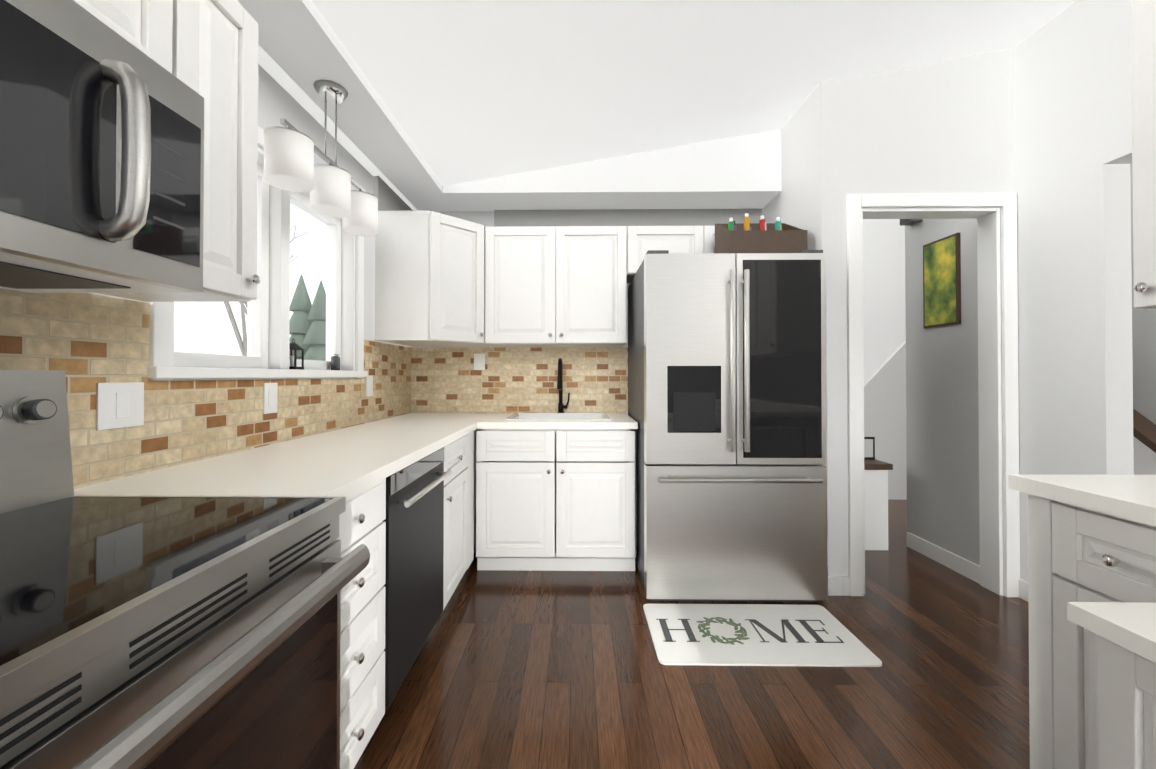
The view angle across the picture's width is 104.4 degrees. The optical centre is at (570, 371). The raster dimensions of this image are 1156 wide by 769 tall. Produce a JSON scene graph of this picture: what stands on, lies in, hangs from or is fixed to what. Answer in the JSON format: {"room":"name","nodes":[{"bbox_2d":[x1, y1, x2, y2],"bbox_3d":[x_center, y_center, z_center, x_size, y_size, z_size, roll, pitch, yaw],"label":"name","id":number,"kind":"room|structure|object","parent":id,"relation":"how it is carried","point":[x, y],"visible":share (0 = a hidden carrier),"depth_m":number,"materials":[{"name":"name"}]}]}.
{"room":"kitchen","nodes":[
{"label":"kitchen","id":0,"kind":"room"},
{"bbox_2d":[74,64,413,488],"bbox_3d":[-1.287,-0.019,0.680,0.150,2.425,5.417,0,-1,1],"label":"wall","id":1,"kind":"structure","parent":0,"point":[275,103],"depth_m":2.10,"materials":[{"name":"paint"}]},
{"bbox_2d":[74,0,172,73],"bbox_3d":[-1.027,-0.798,0.615,0.348,0.374,0.760,0,-1,1],"label":"upper cabinet","id":2,"kind":"object","parent":1,"relation":"attached to","point":[145,27],"visible":0.23,"depth_m":0.93,"materials":[{"name":"white wood"}]},
{"bbox_2d":[0,0,203,292],"bbox_3d":[-0.972,-0.391,0.611,0.457,0.432,0.754,0,-1,1],"label":"microwave","id":3,"kind":"object","parent":2,"relation":"attached to","point":[101,157],"visible":1,"depth_m":0.77,"materials":[{"name":"silver metal"}]},
{"bbox_2d":[97,0,260,301],"bbox_3d":[-1.020,-0.589,1.127,0.348,0.783,0.262,0,-1,1],"label":"upper cabinet","id":4,"kind":"object","parent":1,"relation":"attached to","point":[215,54],"visible":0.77,"depth_m":1.14,"materials":[{"name":"white wood"}]},
{"bbox_2d":[0,288,411,487],"bbox_3d":[-1.197,0.045,1.428,0.007,0.478,3.716,0,-1,1],"label":"tile backsplash","id":5,"kind":"structure","parent":1,"relation":"attached to","point":[86,342],"depth_m":1.27,"materials":[{"name":"beige tile"}]},
{"bbox_2d":[96,382,143,429],"bbox_3d":[-1.192,0.088,1.190,0.008,0.120,0.120,0,-1,1],"label":"electrical outlet plate","id":6,"kind":"object","parent":5,"relation":"attached to","point":[119,405],"depth_m":1.18,"materials":[{"name":"white plastic"}]},
{"bbox_2d":[263,383,277,413],"bbox_3d":[-1.185,0.103,1.769,0.008,0.120,0.075,0,-1,1],"label":"electrical outlet plate","id":7,"kind":"object","parent":5,"relation":"attached to","point":[270,390],"depth_m":1.76,"materials":[{"name":"white plastic"}]},
{"bbox_2d":[366,375,372,395],"bbox_3d":[-1.173,0.081,2.615,0.008,0.120,0.075,0,-1,1],"label":"electrical outlet plate","id":8,"kind":"object","parent":5,"relation":"attached to","point":[369,380],"depth_m":2.61,"materials":[{"name":"white plastic"}]},
{"bbox_2d":[147,126,367,379],"bbox_3d":[-1.248,-0.450,1.910,0.175,0.960,1.280,0,-1,1],"label":"window","id":9,"kind":"structure","parent":1,"relation":"in","point":[268,325],"depth_m":1.88,"materials":[{"name":"white wood"}]},
{"bbox_2d":[289,338,304,369],"bbox_3d":[-1.224,-0.081,1.976,0.064,0.140,0.064,0,-1,1],"label":"decorative lantern","id":10,"kind":"object","parent":9,"relation":"on","point":[294,347],"visible":0.85,"depth_m":1.97,"materials":[{"name":"black plastic"}]},
{"bbox_2d":[331,354,339,369],"bbox_3d":[-1.224,-0.050,2.331,0.043,0.084,0.044,0,-1,1],"label":"decorative jar","id":11,"kind":"object","parent":9,"relation":"on","point":[335,361],"visible":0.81,"depth_m":2.31,"materials":[{"name":"grey glass"}]},
{"bbox_2d":[237,0,781,226],"bbox_3d":[0.068,-1.319,0.623,2.560,0.664,5.317,0,-1,1],"label":"soffit","id":12,"kind":"structure","parent":0,"point":[719,181],"depth_m":2.94,"materials":[{"name":"paint"}]},
{"bbox_2d":[414,211,629,414],"bbox_3d":[0.169,-0.212,3.321,2.630,2.860,0.100,0,-1,1],"label":"wall","id":13,"kind":"structure","parent":0,"point":[486,218],"depth_m":3.29,"materials":[{"name":"paint"}]},
{"bbox_2d":[375,211,492,346],"bbox_3d":[-0.866,-0.575,2.974,0.606,0.778,0.603,0,-1,1],"label":"upper cabinet","id":14,"kind":"object","parent":13,"relation":"attached to","point":[429,278],"visible":0.96,"depth_m":2.68,"materials":[{"name":"white wood"}]},
{"bbox_2d":[412,347,627,412],"bbox_3d":[-0.362,0.062,3.272,1.570,0.478,0.007,0,-1,1],"label":"tile backsplash","id":15,"kind":"structure","parent":13,"relation":"attached to","point":[444,380],"depth_m":3.27,"materials":[{"name":"beige tile"}]},
{"bbox_2d":[474,354,484,369],"bbox_3d":[-0.667,-0.073,3.268,0.080,0.120,0.008,0,-1,1],"label":"electrical outlet plate","id":16,"kind":"object","parent":15,"relation":"attached to","point":[479,359],"depth_m":3.27,"materials":[{"name":"white plastic"}]},
{"bbox_2d":[485,226,626,346],"bbox_3d":[-0.097,-0.574,3.092,0.938,0.778,0.348,0,-1,1],"label":"upper cabinet","id":17,"kind":"object","parent":13,"relation":"attached to","point":[556,286],"visible":1,"depth_m":2.95,"materials":[{"name":"white wood"}]},
{"bbox_2d":[627,226,714,282],"bbox_3d":[0.876,-0.804,3.081,1.002,0.318,0.348,0,-1,1],"label":"upper cabinet","id":18,"kind":"object","parent":13,"relation":"attached to","point":[642,241],"visible":0.33,"depth_m":2.94,"materials":[{"name":"white wood"}]},
{"bbox_2d":[258,0,1076,210],"bbox_3d":[1.630,-1.701,1.182,5.970,1.077,6.770,0,-1,1],"label":"ceiling","id":19,"kind":"structure","parent":0,"point":[470,90],"depth_m":2.12,"materials":[{"name":"paint"}]},
{"bbox_2d":[263,79,377,235],"bbox_3d":[-1.011,-0.933,1.881,0.156,0.514,0.686,0,-1,1],"label":"pendant light","id":20,"kind":"object","parent":19,"relation":"hanging from","point":[289,151],"visible":1,"depth_m":1.81,"materials":[{"name":"white glass"}]},
{"bbox_2d":[354,499,1029,768],"bbox_3d":[1.630,1.223,1.157,5.970,0.050,6.770,0,-1,1],"label":"floor","id":21,"kind":"structure","parent":0,"point":[538,670],"depth_m":1.70,"materials":[{"name":"brown wood"}]},
{"bbox_2d":[0,370,369,768],"bbox_3d":[-0.819,0.593,0.630,0.747,1.200,0.754,0,-1,1],"label":"range","id":22,"kind":"object","parent":21,"relation":"on","point":[170,632],"visible":1,"depth_m":0.68,"materials":[{"name":"grey metal"}]},
{"bbox_2d":[336,478,385,768],"bbox_3d":[-0.878,0.762,1.226,0.628,0.874,0.428,0,-1,1],"label":"drawers","id":23,"kind":"object","parent":21,"relation":"on","point":[362,517],"visible":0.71,"depth_m":1.28,"materials":[{"name":"white wood"}]},
{"bbox_2d":[382,447,451,708],"bbox_3d":[-0.849,0.768,1.745,0.636,0.870,0.605,0,-1,1],"label":"dishwasher","id":24,"kind":"object","parent":21,"relation":"on","point":[414,521],"visible":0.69,"depth_m":1.64,"materials":[{"name":"grey metal"}]},
{"bbox_2d":[443,430,475,609],"bbox_3d":[-0.859,0.774,2.658,0.628,0.874,1.213,0,-1,1],"label":"base cabinet","id":25,"kind":"object","parent":21,"relation":"on","point":[459,511],"visible":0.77,"depth_m":2.32,"materials":[{"name":"white wood"}]},
{"bbox_2d":[74,413,637,498],"bbox_3d":[-0.398,0.312,2.137,1.568,0.039,2.254,0,-1,1],"label":"countertop","id":26,"kind":"structure","parent":25,"relation":"on","point":[348,462],"depth_m":1.45,"materials":[{"name":"white stone"}]},
{"bbox_2d":[505,413,610,450],"bbox_3d":[-0.076,0.390,2.962,0.646,0.200,0.456,0,-1,1],"label":"sink basin","id":27,"kind":"object","parent":26,"relation":"in","point":[566,416],"visible":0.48,"depth_m":3.16,"materials":[{"name":"white ceramic"}]},
{"bbox_2d":[557,358,569,412],"bbox_3d":[-0.053,0.102,3.135,0.091,0.398,0.232,0,-1,1],"label":"faucet","id":28,"kind":"object","parent":26,"relation":"on","point":[561,406],"visible":0.94,"depth_m":3.21,"materials":[{"name":"black metal"}]},
{"bbox_2d":[475,429,635,570],"bbox_3d":[-0.087,0.777,2.940,0.963,0.874,0.628,0,-1,1],"label":"base cabinet","id":29,"kind":"object","parent":21,"relation":"on","point":[542,504],"visible":0.88,"depth_m":2.66,"materials":[{"name":"white wood"}]},
{"bbox_2d":[628,250,827,601],"bbox_3d":[0.871,0.287,2.749,0.940,1.850,0.956,0,-1,1],"label":"fridge","id":30,"kind":"object","parent":21,"relation":"on","point":[727,382],"visible":1,"depth_m":2.34,"materials":[{"name":"grey metal"}]},
{"bbox_2d":[715,213,807,253],"bbox_3d":[1.110,-0.771,2.646,0.430,0.300,0.280,0,-1,1],"label":"caddy","id":31,"kind":"object","parent":30,"relation":"on","point":[761,236],"visible":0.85,"depth_m":2.51,"materials":[{"name":"brown wood"}]},
{"bbox_2d":[643,604,881,666],"bbox_3d":[0.827,1.200,2.073,0.920,0.012,0.480,0,-1,1],"label":"mat","id":32,"kind":"object","parent":21,"relation":"on","point":[748,635],"visible":1,"depth_m":2.02,"materials":[{"name":"fabric"}]},
{"bbox_2d":[864,459,892,549],"bbox_3d":[1.853,0.921,3.211,0.660,0.590,0.360,0,-1,1],"label":"bench","id":33,"kind":"object","parent":21,"relation":"on","point":[876,501],"visible":0.25,"depth_m":3.05,"materials":[{"name":"white wood"}]},
{"bbox_2d":[864,437,874,458],"bbox_3d":[2.083,0.546,3.208,0.180,0.159,0.018,0,-1,1],"label":"photo frame","id":34,"kind":"object","parent":33,"relation":"on","point":[869,447],"visible":0.36,"depth_m":3.20,"materials":[{"name":"black plastic"}]},
{"bbox_2d":[1027,493,1150,768],"bbox_3d":[1.541,0.760,1.036,0.605,0.874,0.349,0,-1,1],"label":"base cabinet","id":35,"kind":"object","parent":21,"relation":"on","point":[1077,554],"depth_m":1.11,"materials":[{"name":"white wood"}]},
{"bbox_2d":[1009,474,1155,526],"bbox_3d":[1.643,0.296,0.284,0.880,0.039,1.909,0,-1,1],"label":"countertop","id":36,"kind":"structure","parent":35,"relation":"on","point":[1131,497],"depth_m":1.09,"materials":[{"name":"white stone"}]},
{"bbox_2d":[1097,635,1155,768],"bbox_3d":[1.104,0.836,0.585,0.253,0.716,0.513,0,-1,1],"label":"base cabinet","id":37,"kind":"object","parent":21,"relation":"on","point":[1126,691],"visible":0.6,"depth_m":0.78,"materials":[{"name":"white wood"}]},
{"bbox_2d":[1067,602,1155,662],"bbox_3d":[1.087,0.456,0.100,0.272,0.034,1.530,0,-1,1],"label":"countertop","id":38,"kind":"structure","parent":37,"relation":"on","point":[1130,626],"depth_m":0.81,"materials":[{"name":"white stone"}]},
{"bbox_2d":[1133,409,1155,474],"bbox_3d":[3.364,0.085,2.909,0.150,2.258,2.720,0,-1,1],"label":"stairs","id":39,"kind":"structure","parent":21,"relation":"on","point":[1144,438],"depth_m":2.60,"materials":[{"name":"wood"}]},
{"bbox_2d":[1151,526,1155,602],"bbox_3d":[1.528,0.752,0.123,0.605,0.874,1.593,0,-1,1],"label":"base cabinet","id":40,"kind":"object","parent":21,"relation":"on","point":[1153,529],"depth_m":0.95,"materials":[{"name":"white wood"}]},
{"bbox_2d":[762,100,805,229],"bbox_3d":[1.429,-0.216,2.917,0.100,2.860,0.660,0,-1,1],"label":"wall","id":41,"kind":"structure","parent":0,"point":[789,205],"depth_m":2.77,"materials":[{"name":"paint"}]},
{"bbox_2d":[806,51,1001,575],"bbox_3d":[1.878,-0.307,2.499,1.010,3.034,0.120,0,-1,1],"label":"wall","id":42,"kind":"structure","parent":0,"point":[932,127],"depth_m":2.53,"materials":[{"name":"paint"}]},
{"bbox_2d":[846,193,1019,596],"bbox_3d":[1.958,0.121,2.485,0.904,2.177,0.141,0,-1,1],"label":"door frame","id":43,"kind":"structure","parent":42,"relation":"attached to","point":[995,407],"depth_m":2.42,"materials":[{"name":"white wood"}]},
{"bbox_2d":[923,233,960,328],"bbox_3d":[2.337,-0.562,2.828,0.020,0.550,0.270,0,-1,1],"label":"painting","id":44,"kind":"object","parent":42,"relation":"attached to","point":[942,282],"visible":0.93,"depth_m":2.80,"materials":[{"name":"green wood"}]},
{"bbox_2d":[906,532,979,583],"bbox_3d":[2.341,1.163,2.837,0.011,0.100,0.573,0,-1,1],"label":"baseboard","id":45,"kind":"structure","parent":42,"relation":"attached to","point":[964,567],"depth_m":2.79,"materials":[{"name":"white wood"}]},
{"bbox_2d":[998,0,1133,595],"bbox_3d":[2.409,-0.324,0.535,0.195,3.034,5.220,0,-1,1],"label":"wall","id":46,"kind":"structure","parent":0,"point":[1038,122],"depth_m":2.15,"materials":[{"name":"paint"}]},
{"bbox_2d":[1019,579,1027,601],"bbox_3d":[2.403,1.157,2.207,0.011,0.100,0.401,0,-1,1],"label":"baseboard","id":47,"kind":"structure","parent":46,"relation":"attached to","point":[1023,585],"depth_m":2.37,"materials":[{"name":"white"}]},
{"bbox_2d":[1130,163,1155,424],"bbox_3d":[3.488,-0.338,2.756,0.098,3.100,3.290,0,-1,1],"label":"wall","id":48,"kind":"structure","parent":0,"point":[1144,356],"depth_m":2.69,"materials":[{"name":"paint"}]},
{"label":"outside","id":49,"kind":"structure","parent":0,"visible":0},
{"bbox_3d":[-31.265,3.763,2.840,59.840,0.100,85.000,0,-1,1],"label":"ground","id":50,"kind":"structure","parent":49,"visible":0},
{"bbox_2d":[224,226,325,360],"bbox_3d":[-15.151,-2.042,23.773,7.200,11.880,20.142,0,-1,-15],"label":"tree","id":51,"kind":"object","parent":50,"relation":"on","point":[314,344],"depth_m":22.80,"materials":[{"name":"green plant"}]},
{"bbox_3d":[1.698,-1.395,0.294,0.330,0.667,1.900,0,-1,1],"label":"ceiling","id":52,"kind":"structure","parent":0,"visible":0},
{"bbox_2d":[900,219,921,225],"bbox_3d":[2.310,-1.048,3.043,0.079,0.075,0.100,0,-1,1],"label":"lamp","id":53,"kind":"object","parent":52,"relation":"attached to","point":[906,222],"visible":0.43,"depth_m":3.04,"materials":[{"name":"grey metal"}]},
{"bbox_2d":[1131,0,1155,309],"bbox_3d":[1.708,-0.613,0.979,0.330,0.880,0.516,0,-1,1],"label":"upper cabinet","id":54,"kind":"object","parent":52,"relation":"attached to","point":[1143,47],"visible":1,"depth_m":1.19,"materials":[{"name":"white wood"}]}
]}

